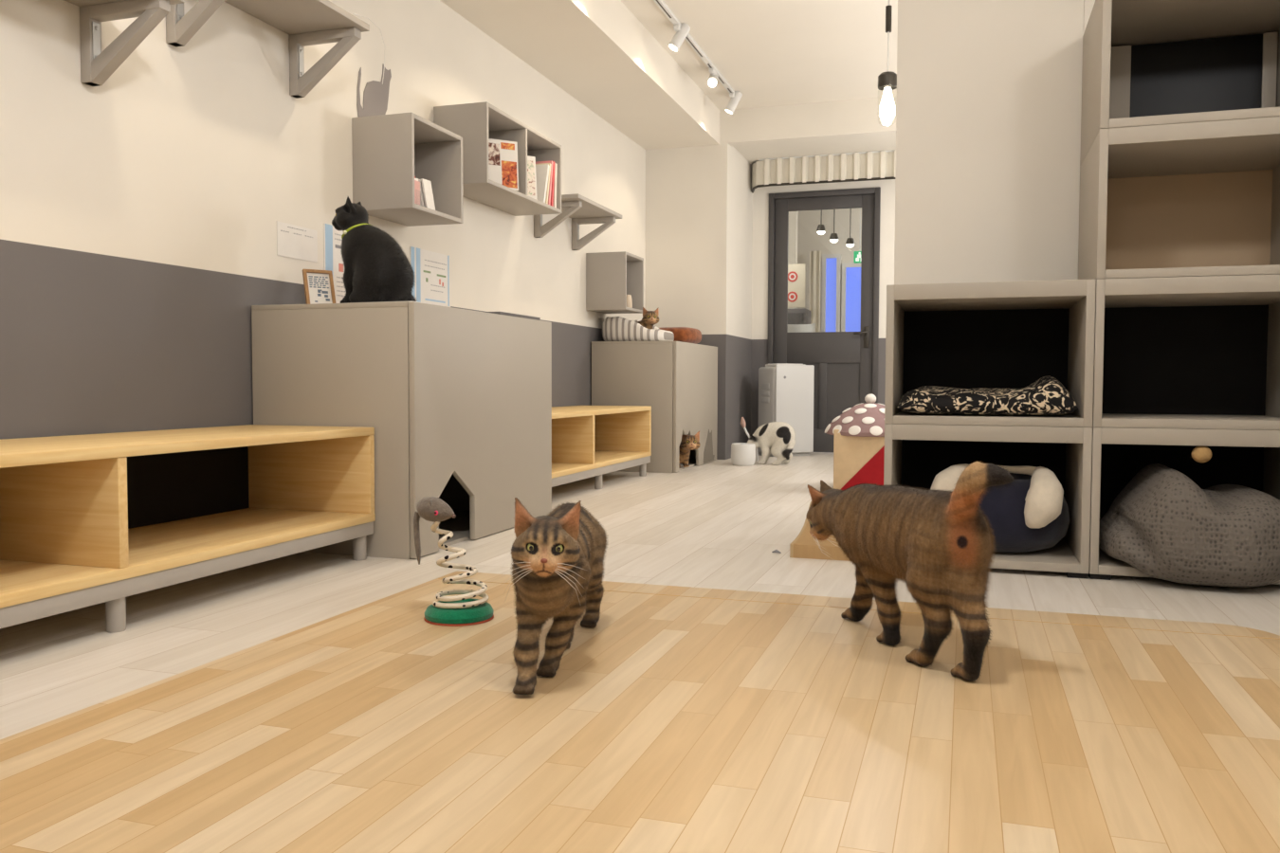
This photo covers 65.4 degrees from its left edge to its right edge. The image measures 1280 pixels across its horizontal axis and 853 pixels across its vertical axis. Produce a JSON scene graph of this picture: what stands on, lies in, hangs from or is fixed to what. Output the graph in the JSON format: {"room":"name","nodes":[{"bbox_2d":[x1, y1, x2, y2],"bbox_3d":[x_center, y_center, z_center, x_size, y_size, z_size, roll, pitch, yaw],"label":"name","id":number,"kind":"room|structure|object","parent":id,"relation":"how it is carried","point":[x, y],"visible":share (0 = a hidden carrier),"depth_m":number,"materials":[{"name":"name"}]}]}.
{"room":"cat cafe","nodes":[
{"label":"cat cafe","id":0,"kind":"room"},
{"bbox_2d":[0,0,645,439],"bbox_3d":[-1.469,-0.856,3.159,0.120,2.580,9.560,1,3,18],"label":"wall","id":1,"kind":"structure","parent":0,"point":[140,210],"depth_m":3.21,"materials":[{"name":"white paint"}]},
{"bbox_2d":[64,0,184,86],"bbox_3d":[-1.583,-1.032,2.123,0.299,0.227,1.335,1,3,18],"label":"wall shelf","id":2,"kind":"object","parent":1,"relation":"attached to","point":[97,66],"visible":1,"depth_m":2.71,"materials":[{"name":"grey paint"}]},
{"bbox_2d":[165,0,369,98],"bbox_3d":[-1.212,-1.293,3.246,0.299,0.237,0.720,1,3,18],"label":"wall shelf","id":3,"kind":"object","parent":1,"relation":"attached to","point":[306,22],"visible":1,"depth_m":3.44,"materials":[{"name":"grey paint"}]},
{"bbox_2d":[352,13,384,84],"bbox_3d":[-0.954,-1.341,3.534,0.023,0.197,0.192,1,3,18],"label":"cord","id":4,"kind":"object","parent":3,"relation":"hanging from","point":[353,13],"visible":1,"depth_m":3.59,"materials":[{"name":"white paper"}]},
{"bbox_2d":[276,220,317,262],"bbox_3d":[-1.250,-0.672,3.643,0.002,0.120,0.230,1,3,18],"label":"notice","id":5,"kind":"object","parent":1,"relation":"attached to","point":[295,242],"visible":1,"depth_m":3.64,"materials":[{"name":"white paper"}]},
{"bbox_2d":[323,223,345,303],"bbox_3d":[-1.159,-0.618,3.924,0.002,0.318,0.275,1,3,18],"label":"notice","id":6,"kind":"object","parent":1,"relation":"attached to","point":[333,260],"visible":0.42,"depth_m":3.86,"materials":[{"name":"white paper"}]},
{"bbox_2d":[356,64,391,117],"bbox_3d":[-1.089,-1.373,4.096,0.002,0.270,0.253,1,3,18],"label":"sticker","id":7,"kind":"object","parent":1,"relation":"attached to","point":[375,94],"visible":0.87,"depth_m":4.10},
{"bbox_2d":[351,112,463,226],"bbox_3d":[-0.949,-1.047,4.114,0.269,0.366,0.415,1,3,18],"label":"wall shelf","id":8,"kind":"object","parent":1,"relation":"attached to","point":[389,151],"visible":0.91,"depth_m":3.95,"materials":[{"name":"grey paint"}]},
{"bbox_2d":[414,176,420,205],"bbox_3d":[-0.895,-0.945,3.963,0.050,0.140,0.060,1,3,18],"label":"book","id":9,"kind":"object","parent":8,"relation":"on","point":[416,183],"visible":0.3,"depth_m":3.96,"materials":[{"name":"paper"}]},
{"bbox_2d":[416,178,435,210],"bbox_3d":[-0.893,-0.945,4.088,0.084,0.137,0.107,1,3,10],"label":"stack","id":10,"kind":"object","parent":8,"relation":"on","point":[427,200],"visible":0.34,"depth_m":4.05,"materials":[{"name":"white paper"}]},
{"bbox_2d":[409,246,449,306],"bbox_3d":[-0.955,-0.650,4.548,0.002,0.297,0.350,1,3,18],"label":"notice","id":11,"kind":"object","parent":1,"relation":"attached to","point":[431,273],"visible":0.82,"depth_m":4.54,"materials":[{"name":"white paper"}]},
{"bbox_2d":[433,101,561,216],"bbox_3d":[-0.679,-1.296,4.927,0.269,0.358,0.870,1,3,18],"label":"wall shelf","id":12,"kind":"object","parent":1,"relation":"attached to","point":[476,123],"visible":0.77,"depth_m":4.76,"materials":[{"name":"grey paint"}]},
{"bbox_2d":[488,139,502,184],"bbox_3d":[-0.708,-1.226,4.606,0.141,0.205,0.030,-1,3,-29],"label":"magazine","id":13,"kind":"object","parent":12,"relation":"on","point":[494,146],"visible":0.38,"depth_m":4.62,"materials":[{"name":"white paper"}]},
{"bbox_2d":[488,142,500,165],"bbox_3d":[-0.704,-1.230,4.600,0.125,0.164,0.014,-1,3,-29],"label":"picture","id":14,"kind":"object","parent":13,"relation":"attached to","point":[494,148],"depth_m":4.62},
{"bbox_2d":[489,138,518,191],"bbox_3d":[-0.649,-1.247,4.755,0.141,0.235,0.032,-1,3,-29],"label":"magazine","id":15,"kind":"object","parent":12,"relation":"on","point":[509,149],"visible":0.64,"depth_m":4.76,"materials":[{"name":"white paper"}]},
{"bbox_2d":[500,142,517,188],"bbox_3d":[-0.641,-1.246,4.752,0.116,0.213,0.018,-1,3,-29],"label":"picture","id":16,"kind":"object","parent":15,"relation":"attached to","point":[509,150],"depth_m":4.76},
{"bbox_2d":[527,155,537,200],"bbox_3d":[-0.593,-1.254,5.016,0.151,0.225,0.036,-1,3,-32],"label":"magazine","id":17,"kind":"object","parent":12,"relation":"on","point":[531,160],"visible":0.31,"depth_m":5.04,"materials":[{"name":"white paper"}]},
{"bbox_2d":[527,160,535,196],"bbox_3d":[-0.588,-1.254,5.010,0.135,0.179,0.019,-1,3,-32],"label":"picture","id":18,"kind":"object","parent":17,"relation":"attached to","point":[531,164],"depth_m":5.04},
{"bbox_2d":[535,164,549,202],"bbox_3d":[-0.556,-1.251,5.162,0.157,0.212,0.085,1,3,18],"label":"book","id":19,"kind":"object","parent":12,"relation":"on","point":[541,171],"visible":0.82,"depth_m":5.14,"materials":[{"name":"white paper"}]},
{"bbox_2d":[535,163,551,203],"bbox_3d":[-0.547,-1.258,5.190,0.157,0.223,0.071,1,3,18],"label":"book","id":20,"kind":"object","parent":12,"relation":"on","point":[549,164],"visible":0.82,"depth_m":5.16,"materials":[{"name":"white paper"}]},
{"bbox_2d":[535,160,553,205],"bbox_3d":[-0.537,-1.269,5.219,0.157,0.240,0.060,1,3,18],"label":"book","id":21,"kind":"object","parent":12,"relation":"on","point":[548,161],"visible":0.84,"depth_m":5.20,"materials":[{"name":"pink paper"}]},
{"bbox_2d":[550,161,555,206],"bbox_3d":[-0.528,-1.272,5.248,0.157,0.243,0.046,1,3,18],"label":"book","id":22,"kind":"object","parent":12,"relation":"on","point":[553,178],"visible":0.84,"depth_m":5.22,"materials":[{"name":"red paper"}]},
{"bbox_2d":[553,163,557,207],"bbox_3d":[-0.517,-1.270,5.279,0.157,0.236,0.036,1,3,18],"label":"book","id":23,"kind":"object","parent":12,"relation":"on","point":[556,164],"visible":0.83,"depth_m":5.25,"materials":[{"name":"white paper"}]},
{"bbox_2d":[533,193,621,250],"bbox_3d":[-0.365,-1.185,5.848,0.299,0.212,0.740,1,3,18],"label":"wall shelf","id":24,"kind":"object","parent":1,"relation":"attached to","point":[582,210],"visible":0.84,"depth_m":5.87,"materials":[{"name":"grey paint"}]},
{"bbox_2d":[439,0,719,149],"bbox_3d":[-1.151,-2.013,2.952,0.574,0.248,9.460,1,3,18],"label":"ceiling beam","id":25,"kind":"structure","parent":1,"relation":"attached to","point":[597,52],"depth_m":5.59,"materials":[{"name":"paint"}]},
{"bbox_2d":[585,251,643,313],"bbox_3d":[-0.160,-0.936,6.538,0.269,0.365,0.373,1,3,18],"label":"cube","id":26,"kind":"object","parent":1,"relation":"attached to","point":[611,277],"visible":1,"depth_m":6.38,"materials":[{"name":"grey paint"}]},
{"bbox_2d":[626,294,632,308],"bbox_3d":[-0.083,-0.813,6.478,0.064,0.088,0.064,1,3,18],"label":"candle","id":27,"kind":"object","parent":26,"relation":"on","point":[629,297],"visible":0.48,"depth_m":6.45,"materials":[{"name":"beige wax"}]},
{"bbox_2d":[0,452,1279,739],"bbox_3d":[1.230,0.403,5.407,4.200,0.120,15.400,1,3,18],"label":"floor","id":28,"kind":"structure","parent":0,"point":[719,524],"depth_m":2.83,"materials":[{"name":"white wood"}]},
{"bbox_2d":[0,424,375,633],"bbox_3d":[-1.411,0.255,2.379,0.486,0.430,2.022,1,3,18],"label":"storage bench","id":29,"kind":"object","parent":28,"relation":"on","point":[86,520],"visible":1,"depth_m":2.64,"materials":[{"name":"brown wood"}]},
{"bbox_2d":[251,301,551,559],"bbox_3d":[-0.853,-0.013,3.852,0.630,0.837,1.121,1,3,18],"label":"base cabinet","id":30,"kind":"object","parent":28,"relation":"on","point":[457,402],"visible":0.73,"depth_m":3.37,"materials":[{"name":"grey wood"}]},
{"bbox_2d":[302,269,335,304],"bbox_3d":[-1.155,-0.492,3.594,0.104,0.148,0.063,-2,3,-35],"label":"picture frame","id":31,"kind":"object","parent":30,"relation":"on","point":[319,284],"visible":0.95,"depth_m":3.60,"materials":[{"name":"brown wood"}]},
{"bbox_2d":[307,273,332,304],"bbox_3d":[-1.156,-0.493,3.595,0.082,0.122,0.045,-2,3,-35],"label":"print","id":32,"kind":"object","parent":31,"relation":"attached to","point":[320,285],"depth_m":3.60,"materials":[{"name":"paper"}]},
{"bbox_2d":[349,301,450,307],"bbox_3d":[-0.858,-0.414,3.411,0.340,0.003,0.240,1,3,20],"label":"paper sheet","id":33,"kind":"object","parent":30,"relation":"on","point":[382,301],"visible":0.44,"depth_m":3.32,"materials":[{"name":"white paper"}]},
{"bbox_2d":[331,196,416,303],"bbox_3d":[-0.911,-0.605,3.439,0.272,0.372,0.254,-1,3,-23],"label":"cat","id":34,"kind":"object","parent":33,"relation":"on","point":[376,269],"visible":0.86,"depth_m":3.37},
{"bbox_2d":[484,311,540,320],"bbox_3d":[-0.541,-0.446,4.043,0.130,0.012,0.380,1,3,18],"label":"folder","id":35,"kind":"object","parent":30,"relation":"on","point":[498,313],"visible":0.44,"depth_m":3.98,"materials":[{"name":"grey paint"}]},
{"bbox_2d":[551,405,651,489],"bbox_3d":[-0.449,0.124,5.356,0.466,0.430,1.915,1,3,18],"label":"storage bench","id":36,"kind":"object","parent":28,"relation":"on","point":[588,441],"visible":0.46,"depth_m":5.47,"materials":[{"name":"brown wood"}]},
{"bbox_2d":[0,571,1279,852],"bbox_3d":[-0.040,0.527,1.135,2.162,0.005,3.288,1,3,18],"label":"floor mat","id":37,"kind":"object","parent":28,"relation":"on","point":[687,720],"visible":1,"depth_m":1.60,"materials":[{"name":"brown wood"}]},
{"bbox_2d":[413,496,493,626],"bbox_3d":[-0.440,0.319,2.421,0.167,0.296,0.167,-2,3,-39],"label":"toy","id":38,"kind":"object","parent":37,"relation":"on","point":[463,610],"visible":1,"depth_m":2.39,"materials":[{"name":"fabric"}]},
{"bbox_2d":[501,497,609,694],"bbox_3d":[-0.169,0.296,2.221,0.174,0.360,0.875,0,3,2],"label":"cat","id":39,"kind":"object","parent":37,"relation":"on","point":[557,557],"visible":1,"depth_m":1.89},
{"bbox_2d":[805,460,1018,681],"bbox_3d":[0.558,0.268,2.201,0.168,0.423,0.688,-1,3,-17],"label":"cat","id":40,"kind":"object","parent":37,"relation":"on","point":[941,543],"visible":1,"depth_m":1.99},
{"bbox_2d":[591,340,717,473],"bbox_3d":[0.130,-0.151,6.943,0.577,0.842,1.109,1,3,18],"label":"base cabinet","id":41,"kind":"object","parent":28,"relation":"on","point":[678,380],"visible":0.84,"depth_m":6.43,"materials":[{"name":"grey wood"}]},
{"bbox_2d":[602,316,674,341],"bbox_3d":[-0.013,-0.644,6.683,0.442,0.164,0.471,1,3,18],"label":"bed","id":42,"kind":"object","parent":41,"relation":"on","point":[615,328],"visible":0.86,"depth_m":6.48,"materials":[{"name":"fabric"}]},
{"bbox_2d":[634,307,658,329],"bbox_3d":[-0.014,-0.702,6.673,0.283,0.198,0.192,1,3,18],"label":"cat","id":43,"kind":"object","parent":42,"relation":"in","point":[649,319],"visible":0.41,"depth_m":6.64},
{"bbox_2d":[658,327,701,344],"bbox_3d":[0.269,-0.640,7.089,0.312,0.120,0.404,1,3,18],"label":"cushion","id":44,"kind":"object","parent":41,"relation":"on","point":[681,334],"visible":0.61,"depth_m":6.91,"materials":[{"name":"orange fabric"}]},
{"bbox_2d":[678,430,700,467],"bbox_3d":[0.203,0.146,6.673,0.236,0.248,0.420,-2,3,-40],"label":"cat","id":45,"kind":"object","parent":41,"relation":"in","point":[688,443],"visible":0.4,"depth_m":6.60},
{"bbox_2d":[731,442,755,465],"bbox_3d":[0.724,0.194,6.990,0.176,0.151,0.176,1,3,18],"label":"fountain","id":46,"kind":"object","parent":28,"relation":"on","point":[741,453],"visible":1,"depth_m":6.92,"materials":[{"name":"white ceramic"}]},
{"bbox_2d":[740,417,758,460],"bbox_3d":[0.802,0.090,7.304,0.137,0.320,0.040,1,3,18],"label":"wand","id":47,"kind":"object","parent":28,"relation":"on","point":[742,422],"visible":0.7,"depth_m":7.30,"materials":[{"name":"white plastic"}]},
{"bbox_2d":[747,421,796,464],"bbox_3d":[0.930,0.117,7.070,0.345,0.299,0.192,1,3,18],"label":"cat","id":48,"kind":"object","parent":28,"relation":"on","point":[779,436],"visible":0.94,"depth_m":7.00},
{"bbox_2d":[757,363,814,457],"bbox_3d":[1.151,-0.133,7.888,0.375,0.728,0.262,-1,3,-26],"label":"air purifier","id":49,"kind":"object","parent":28,"relation":"on","point":[785,390],"visible":0.88,"depth_m":7.79,"materials":[{"name":"grey plastic"}]},
{"bbox_2d":[761,384,768,402],"bbox_3d":[0.981,-0.261,7.811,0.006,0.150,0.110,-1,3,-26],"label":"vent","id":50,"kind":"object","parent":49,"relation":"attached to","point":[764,387],"depth_m":7.81,"materials":[{"name":"grey plastic"}]},
{"bbox_2d":[765,363,804,366],"bbox_3d":[1.150,-0.483,7.883,0.280,0.028,0.170,-1,3,-26],"label":"grille","id":51,"kind":"object","parent":49,"relation":"attached to","point":[773,364],"depth_m":7.81,"materials":[{"name":"white plastic"}]},
{"bbox_2d":[787,308,810,324],"bbox_3d":[1.563,-0.525,10.122,0.280,1.315,0.360,1,3,18],"label":"cabinet","id":52,"kind":"object","parent":28,"relation":"on","point":[796,316],"visible":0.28,"depth_m":9.92,"materials":[{"name":"grey paint"}]},
{"bbox_2d":[787,263,805,308],"bbox_3d":[1.531,-1.407,9.975,0.240,0.430,0.026,1,3,18],"label":"notice board","id":53,"kind":"object","parent":52,"relation":"on","point":[795,272],"visible":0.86,"depth_m":9.96,"materials":[{"name":"white"}]},
{"bbox_2d":[787,323,815,332],"bbox_3d":[1.458,-0.386,9.194,0.320,1.121,0.320,1,3,18],"label":"chair","id":54,"kind":"object","parent":28,"relation":"on","point":[792,328],"visible":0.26,"depth_m":9.28,"materials":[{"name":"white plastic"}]},
{"bbox_2d":[789,501,850,561],"bbox_3d":[0.712,0.359,3.487,0.292,0.135,0.485,1,3,18],"label":"scratcher","id":55,"kind":"object","parent":28,"relation":"on","point":[804,546],"visible":0.3,"depth_m":3.29,"materials":[{"name":"cardboard"}]},
{"bbox_2d":[824,394,885,491],"bbox_3d":[1.234,0.085,5.357,0.486,0.520,0.483,2,3,33],"label":"house","id":56,"kind":"object","parent":28,"relation":"on","point":[858,433],"visible":0.66,"depth_m":5.20,"materials":[{"name":"beige fabric"}]},
{"bbox_2d":[883,423,1092,579],"bbox_3d":[1.130,0.212,3.289,0.595,0.450,0.530,1,3,18],"label":"cubby unit","id":57,"kind":"object","parent":28,"relation":"on","point":[914,454],"visible":0.58,"depth_m":3.12,"materials":[{"name":"grey wood"}]},
{"bbox_2d":[884,279,1096,427],"bbox_3d":[1.131,-0.230,3.269,0.595,0.433,0.530,1,3,18],"label":"cubby unit","id":58,"kind":"object","parent":57,"relation":"on","point":[996,335],"visible":0.94,"depth_m":3.44,"materials":[{"name":"grey wood"}]},
{"bbox_2d":[896,376,1078,415],"bbox_3d":[1.127,-0.104,3.262,0.524,0.125,0.450,1,3,18],"label":"cushion","id":59,"kind":"object","parent":58,"relation":"in","point":[1047,395],"visible":1,"depth_m":3.07,"materials":[{"name":"fabric"}]},
{"bbox_2d":[930,463,1069,553],"bbox_3d":[1.162,0.256,3.238,0.436,0.281,0.466,1,3,18],"label":"bed","id":60,"kind":"object","parent":57,"relation":"on","point":[1032,514],"visible":0.67,"depth_m":3.07,"materials":[{"name":"blue fabric"}]},
{"bbox_2d":[1088,426,1279,585],"bbox_3d":[1.697,0.222,3.103,0.595,0.450,0.530,1,3,18],"label":"cubby unit","id":61,"kind":"object","parent":28,"relation":"on","point":[1249,458],"visible":0.4,"depth_m":3.24,"materials":[{"name":"grey wood"}]},
{"bbox_2d":[1092,274,1279,430],"bbox_3d":[1.698,-0.220,3.084,0.595,0.433,0.530,1,3,18],"label":"cubby unit","id":62,"kind":"object","parent":61,"relation":"on","point":[1173,352],"visible":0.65,"depth_m":3.28,"materials":[{"name":"grey wood"}]},
{"bbox_2d":[1078,116,1279,279],"bbox_3d":[1.700,-0.654,3.064,0.595,0.433,0.530,1,3,18],"label":"cubby unit","id":63,"kind":"object","parent":62,"relation":"on","point":[1192,199],"visible":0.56,"depth_m":3.24,"materials":[{"name":"grey wood"}]},
{"bbox_2d":[1079,0,1279,165],"bbox_3d":[1.701,-1.089,3.045,0.595,0.436,0.530,1,3,18],"label":"cubby unit","id":64,"kind":"object","parent":63,"relation":"on","point":[1146,63],"visible":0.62,"depth_m":3.21,"materials":[{"name":"grey wood"}]},
{"bbox_2d":[1191,445,1211,462],"bbox_3d":[1.615,0.080,2.868,0.052,0.050,0.052,1,3,18],"label":"ball","id":65,"kind":"object","parent":61,"relation":"hanging from","point":[1200,453],"visible":1,"depth_m":2.85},
{"bbox_2d":[1098,463,1279,587],"bbox_3d":[1.665,0.281,3.003,0.536,0.318,0.627,1,3,18],"label":"bean bag","id":66,"kind":"object","parent":28,"relation":"on","point":[1162,524],"visible":0.98,"depth_m":2.76,"materials":[{"name":"grey fabric"}]},
{"bbox_2d":[621,0,897,110],"bbox_3d":[0.462,-2.181,2.913,4.200,0.100,10.400,1,3,18],"label":"ceiling","id":67,"kind":"structure","parent":0,"point":[771,52],"depth_m":5.93,"materials":[{"name":"paint"}]},
{"bbox_2d":[653,0,740,100],"bbox_3d":[-0.363,-2.163,3.804,0.036,0.021,6.780,1,3,18],"label":"ceiling track","id":68,"kind":"object","parent":67,"relation":"attached to","point":[661,4],"visible":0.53,"depth_m":5.90,"materials":[{"name":"white metal"}]},
{"bbox_2d":[668,22,690,52],"bbox_3d":[0.218,-2.176,5.575,0.123,0.157,0.084,-2,3,-35],"label":"spotlight","id":69,"kind":"object","parent":68,"relation":"attached to","point":[682,31],"visible":1,"depth_m":5.55,"materials":[{"name":"white plastic"}]},
{"bbox_2d":[707,67,718,88],"bbox_3d":[0.466,-2.203,6.343,0.066,0.125,0.158,1,3,10],"label":"spotlight","id":70,"kind":"object","parent":68,"relation":"attached to","point":[712,82],"visible":1,"depth_m":6.29,"materials":[{"name":"white plastic"}]},
{"bbox_2d":[724,91,742,114],"bbox_3d":[0.642,-2.233,6.875,0.116,0.158,0.089,-1,3,-30],"label":"spotlight","id":71,"kind":"object","parent":68,"relation":"attached to","point":[735,98],"visible":1,"depth_m":6.85,"materials":[{"name":"white plastic"}]},
{"bbox_2d":[877,0,896,123],"bbox_3d":[1.098,-1.765,4.408,0.100,0.860,0.100,1,3,18],"label":"pendant lamp","id":72,"kind":"object","parent":67,"relation":"hanging from","point":[886,81],"visible":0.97,"depth_m":4.40,"materials":[{"name":"glass"}]},
{"bbox_2d":[645,95,896,459],"bbox_3d":[2.073,-1.039,7.480,3.930,2.580,1.060,1,3,18],"label":"wall","id":73,"kind":"structure","parent":0,"point":[699,199],"depth_m":7.46,"materials":[{"name":"white paint"}]},
{"bbox_2d":[733,134,895,164],"bbox_3d":[2.394,-2.145,7.389,3.300,0.080,0.940,1,3,18],"label":"trim","id":74,"kind":"structure","parent":73,"relation":"attached to","point":[752,154],"depth_m":7.56,"materials":[{"name":"white paint"}]},
{"bbox_2d":[751,149,895,192],"bbox_3d":[1.629,-2.017,7.864,1.565,0.222,0.276,1,3,18],"label":"valance","id":75,"kind":"object","parent":73,"relation":"attached to","point":[877,165],"visible":0.8,"depth_m":7.80,"materials":[{"name":"fabric"}]},
{"bbox_2d":[787,211,797,309],"bbox_3d":[1.389,-1.348,11.333,0.770,2.850,0.100,1,3,18],"label":"wall","id":76,"kind":"structure","parent":0,"point":[793,215],"depth_m":11.15,"materials":[{"name":"white paint"}]},
{"bbox_2d":[750,179,895,452],"bbox_3d":[2.518,-0.943,7.833,3.300,2.360,0.120,1,3,18],"label":"wall","id":77,"kind":"structure","parent":0,"point":[760,195],"depth_m":8.21,"materials":[{"name":"white paint"}]},
{"bbox_2d":[767,186,880,452],"bbox_3d":[1.494,-0.845,8.141,0.895,2.130,0.180,1,3,18],"label":"door","id":78,"kind":"structure","parent":77,"relation":"in","point":[845,363],"depth_m":8.12,"materials":[{"name":"grey paint"}]},
{"bbox_2d":[796,207,861,331],"bbox_3d":[2.836,-1.389,12.332,3.100,2.850,0.100,1,3,18],"label":"wall","id":79,"kind":"structure","parent":0,"point":[809,240],"depth_m":12.41,"materials":[{"name":"white paint"}]},
{"bbox_2d":[809,250,821,332],"bbox_3d":[2.162,-1.141,12.349,0.136,2.050,0.048,1,3,18],"label":"curtain","id":80,"kind":"object","parent":79,"relation":"hanging from","point":[814,256],"visible":0.34,"depth_m":12.32,"materials":[{"name":"beige fabric"}]},
{"bbox_2d":[821,253,841,331],"bbox_3d":[2.374,-1.453,12.396,0.230,1.370,0.060,1,3,18],"label":"window","id":81,"kind":"structure","parent":79,"relation":"in","point":[831,293],"depth_m":12.39,"materials":[{"name":"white glass"}]},
{"bbox_2d":[841,262,860,331],"bbox_3d":[2.642,-1.388,12.312,0.305,1.250,0.060,1,3,18],"label":"window","id":82,"kind":"structure","parent":79,"relation":"in","point":[850,298],"depth_m":12.31,"materials":[{"name":"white glass"}]},
{"bbox_2d":[894,0,1084,284],"bbox_3d":[1.307,-0.876,3.791,0.614,2.580,0.615,1,3,18],"label":"wall pillar","id":83,"kind":"structure","parent":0,"point":[989,110],"depth_m":3.49,"materials":[{"name":"white paint"}]},
{"bbox_2d":[1083,0,1095,33],"bbox_3d":[2.111,-0.851,3.266,1.240,2.580,0.115,1,3,18],"label":"wall","id":84,"kind":"structure","parent":0,"point":[1088,4],"depth_m":3.38,"materials":[{"name":"white paint"}]},
{"bbox_3d":[2.176,-2.763,10.235,3.100,0.080,4.380,1,3,18],"label":"ceiling","id":85,"kind":"structure","parent":0,"visible":0},
{"bbox_2d":[816,209,825,235],"bbox_3d":[1.791,-2.302,9.844,0.090,0.810,0.090,1,3,18],"label":"light","id":86,"kind":"object","parent":85,"relation":"hanging from","point":[820,229],"visible":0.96,"depth_m":9.83,"materials":[{"name":"metal"}]},
{"bbox_2d":[829,209,838,242],"bbox_3d":[1.988,-2.302,10.200,0.090,0.840,0.090,1,3,18],"label":"light","id":87,"kind":"object","parent":85,"relation":"hanging from","point":[833,238],"visible":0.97,"depth_m":10.19,"materials":[{"name":"metal"}]},
{"bbox_2d":[845,208,854,247],"bbox_3d":[2.227,-2.317,10.543,0.090,0.840,0.090,1,3,18],"label":"light","id":88,"kind":"object","parent":85,"relation":"hanging from","point":[850,243],"visible":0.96,"depth_m":10.54,"materials":[{"name":"metal"}]},
{"bbox_2d":[853,207,861,263],"bbox_3d":[2.262,-2.203,10.238,0.120,1.040,0.046,1,3,18],"label":"exit sign","id":89,"kind":"object","parent":85,"relation":"hanging from","point":[857,255],"visible":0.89,"depth_m":10.25,"materials":[{"name":"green plastic"}]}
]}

